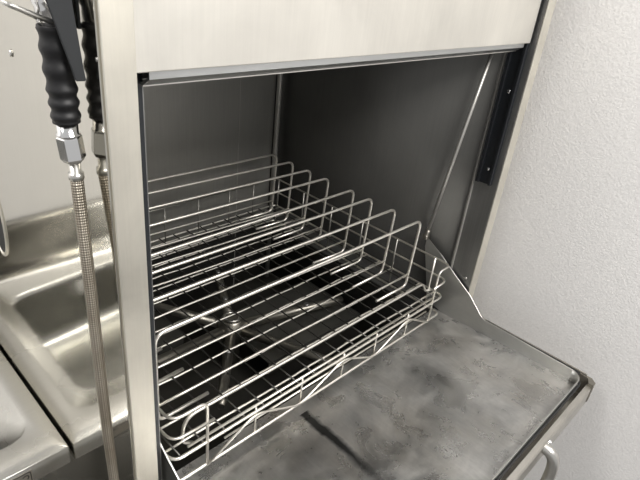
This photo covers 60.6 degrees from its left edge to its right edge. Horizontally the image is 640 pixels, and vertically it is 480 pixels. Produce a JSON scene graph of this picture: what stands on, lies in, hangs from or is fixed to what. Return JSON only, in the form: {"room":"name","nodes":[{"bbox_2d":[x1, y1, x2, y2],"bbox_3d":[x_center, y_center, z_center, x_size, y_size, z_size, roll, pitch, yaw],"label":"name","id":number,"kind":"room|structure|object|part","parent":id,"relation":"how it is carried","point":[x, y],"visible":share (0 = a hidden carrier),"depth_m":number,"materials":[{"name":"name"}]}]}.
{"room":"commercial kitchen","nodes":[
{"label":"commercial kitchen","id":0,"kind":"room"},
{"bbox_2d":[472,0,639,479],"bbox_3d":[1.103,-0.018,0.724,3.560,2.700,0.100,29,35,36],"label":"wall","id":1,"kind":"structure","parent":0,"point":[560,270],"depth_m":1.22,"materials":[{"name":"white paint"}]},
{"bbox_3d":[-0.142,1.638,0.340,3.560,0.100,3.250,29,35,36],"label":"floor","id":2,"kind":"structure","parent":0,"visible":0},
{"bbox_2d":[0,351,70,479],"bbox_3d":[-1.064,0.653,0.881,0.632,0.929,1.112,29,35,36],"label":"sink","id":3,"kind":"object","parent":2,"relation":"on","point":[31,447],"visible":1,"depth_m":0.93,"materials":[{"name":"metal"}]},
{"bbox_3d":[-0.483,0.388,0.867,0.001,0.028,0.054,29,35,36],"label":"plate","id":4,"kind":"part","parent":3,"relation":"part of","materials":[{"name":"metal"}]},
{"bbox_2d":[0,0,595,479],"bbox_3d":[-0.060,0.005,1.081,1.124,2.084,0.908,29,35,36],"label":"warewasher","id":5,"kind":"object","parent":2,"relation":"on","point":[415,108],"visible":0.91,"depth_m":1.06,"materials":[{"name":"metal"}]},
{"bbox_2d":[0,0,118,479],"bbox_3d":[-0.340,0.250,0.761,0.106,1.310,0.300,-7,31,-23],"label":"hose","id":6,"kind":"object","parent":5,"relation":"attached to","point":[58,43],"visible":1,"depth_m":0.51,"materials":[{"name":"silver metal"}]},
{"bbox_3d":[-0.216,-0.180,0.455,0.033,0.095,0.010,-11,33,-30],"label":"lever","id":7,"kind":"part","parent":6,"relation":"part of","materials":[{"name":"grey plastic"}]},
{"bbox_3d":[-0.495,0.006,0.861,0.756,1.960,0.002,29,35,36],"label":"panel","id":8,"kind":"part","parent":5,"relation":"part of","materials":[{"name":"metal"}]},
{"bbox_3d":[-0.224,0.146,0.658,0.030,1.960,0.032,29,35,36],"label":"post","id":9,"kind":"part","parent":5,"relation":"part of","materials":[{"name":"metal"}]},
{"bbox_3d":[-0.198,-0.021,0.625,0.012,1.630,0.002,29,35,36],"label":"jamb trim","id":10,"kind":"part","parent":5,"relation":"part of","materials":[{"name":"metal"}]},
{"bbox_3d":[-0.520,0.262,1.361,0.180,0.036,0.300,29,35,36],"label":"strainer plate","id":11,"kind":"part","parent":5,"relation":"part of","materials":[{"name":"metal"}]},
{"bbox_3d":[-0.365,0.185,1.406,0.240,0.025,0.025,13,29,12],"label":"spray arm","id":12,"kind":"part","parent":5,"relation":"part of","materials":[{"name":"metal"}]},
{"bbox_3d":[-0.337,0.263,1.266,0.025,0.025,0.270,29,35,36],"label":"spray arm","id":13,"kind":"part","parent":5,"relation":"part of","materials":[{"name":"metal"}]},
{"bbox_3d":[-0.266,0.147,1.499,0.025,0.025,0.240,-3,30,-18],"label":"spray arm","id":14,"kind":"part","parent":5,"relation":"part of","materials":[{"name":"metal"}]},
{"bbox_3d":[-0.213,0.290,1.244,0.025,0.025,0.240,4,28,-6],"label":"spray arm","id":15,"kind":"part","parent":5,"relation":"part of","materials":[{"name":"metal"}]},
{"bbox_3d":[-0.070,0.262,1.327,0.270,0.025,0.025,16,29,17],"label":"spray arm","id":16,"kind":"part","parent":5,"relation":"part of","materials":[{"name":"metal"}]},
{"bbox_3d":[-0.067,0.190,1.463,0.300,0.025,0.025,-11,33,-29],"label":"spray arm","id":17,"kind":"part","parent":5,"relation":"part of","materials":[{"name":"metal"}]},
{"bbox_3d":[-0.085,0.227,1.521,0.220,0.036,0.340,29,35,36],"label":"strainer plate","id":18,"kind":"part","parent":5,"relation":"part of","materials":[{"name":"metal"}]},
{"bbox_2d":[148,154,448,479],"bbox_3d":[-0.173,0.055,1.224,0.624,0.245,0.753,29,35,36],"label":"wire rack","id":19,"kind":"object","parent":5,"relation":"in","point":[335,256],"visible":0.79,"depth_m":1.18,"materials":[{"name":"metal"}]},
{"bbox_3d":[-0.416,0.191,1.019,0.617,0.138,0.068,29,35,36],"label":"rail","id":20,"kind":"part","parent":19,"relation":"part of","materials":[{"name":"metal"}]},
{"bbox_3d":[-0.409,0.168,1.010,0.618,0.005,0.078,29,35,36],"label":"rail","id":21,"kind":"part","parent":19,"relation":"part of","materials":[{"name":"metal"}]},
{"bbox_3d":[-0.400,-0.080,1.386,0.004,0.004,0.709,29,35,36],"label":"rail","id":22,"kind":"part","parent":19,"relation":"part of","materials":[{"name":"grey metal"}]},
{"bbox_3d":[0.029,0.229,1.069,0.005,0.005,0.670,29,35,36],"label":"rail","id":23,"kind":"part","parent":19,"relation":"part of","materials":[{"name":"metal"}]},
{"bbox_3d":[0.046,0.249,1.101,0.004,0.004,0.585,29,35,36],"label":"rail","id":24,"kind":"part","parent":19,"relation":"part of","materials":[{"name":"metal"}]},
{"bbox_3d":[0.066,-0.017,1.460,0.618,0.005,0.062,29,35,36],"label":"rail","id":25,"kind":"part","parent":19,"relation":"part of","materials":[{"name":"metal"}]},
{"bbox_3d":[0.067,0.004,1.475,0.617,0.138,0.053,29,35,36],"label":"rail","id":26,"kind":"part","parent":19,"relation":"part of","materials":[{"name":"metal"}]},
{"bbox_3d":[0.268,0.104,1.336,0.004,0.139,0.004,-6,31,-23],"label":"corner post","id":27,"kind":"part","parent":19,"relation":"part of","materials":[{"name":"metal"}]},
{"bbox_3d":[0.141,-0.547,0.637,0.020,0.630,0.824,29,35,36],"label":"door panel","id":28,"kind":"part","parent":5,"relation":"part of","materials":[{"name":"metal"}]},
{"bbox_3d":[0.113,0.318,1.395,0.120,0.036,0.280,29,35,36],"label":"strainer plate","id":29,"kind":"part","parent":5,"relation":"part of","materials":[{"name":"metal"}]},
{"bbox_2d":[160,239,578,479],"bbox_3d":[0.132,0.267,1.008,0.439,0.181,0.804,29,35,36],"label":"door","id":30,"kind":"structure","parent":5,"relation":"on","point":[460,396],"depth_m":1.07,"materials":[{"name":"silver metal"}]},
{"bbox_3d":[0.307,-0.205,1.220,0.067,0.464,0.008,29,35,36],"label":"lift rod","id":31,"kind":"part","parent":5,"relation":"part of","materials":[{"name":"grey metal"}]},
{"bbox_3d":[0.392,-0.087,1.229,0.012,1.960,0.031,29,35,36],"label":"post","id":32,"kind":"part","parent":5,"relation":"part of","materials":[{"name":"metal"}]},
{"bbox_3d":[0.297,0.498,0.927,0.048,0.127,0.413,29,35,36],"label":"handle","id":33,"kind":"part","parent":5,"relation":"part of","materials":[{"name":"silver metal"}]}
]}

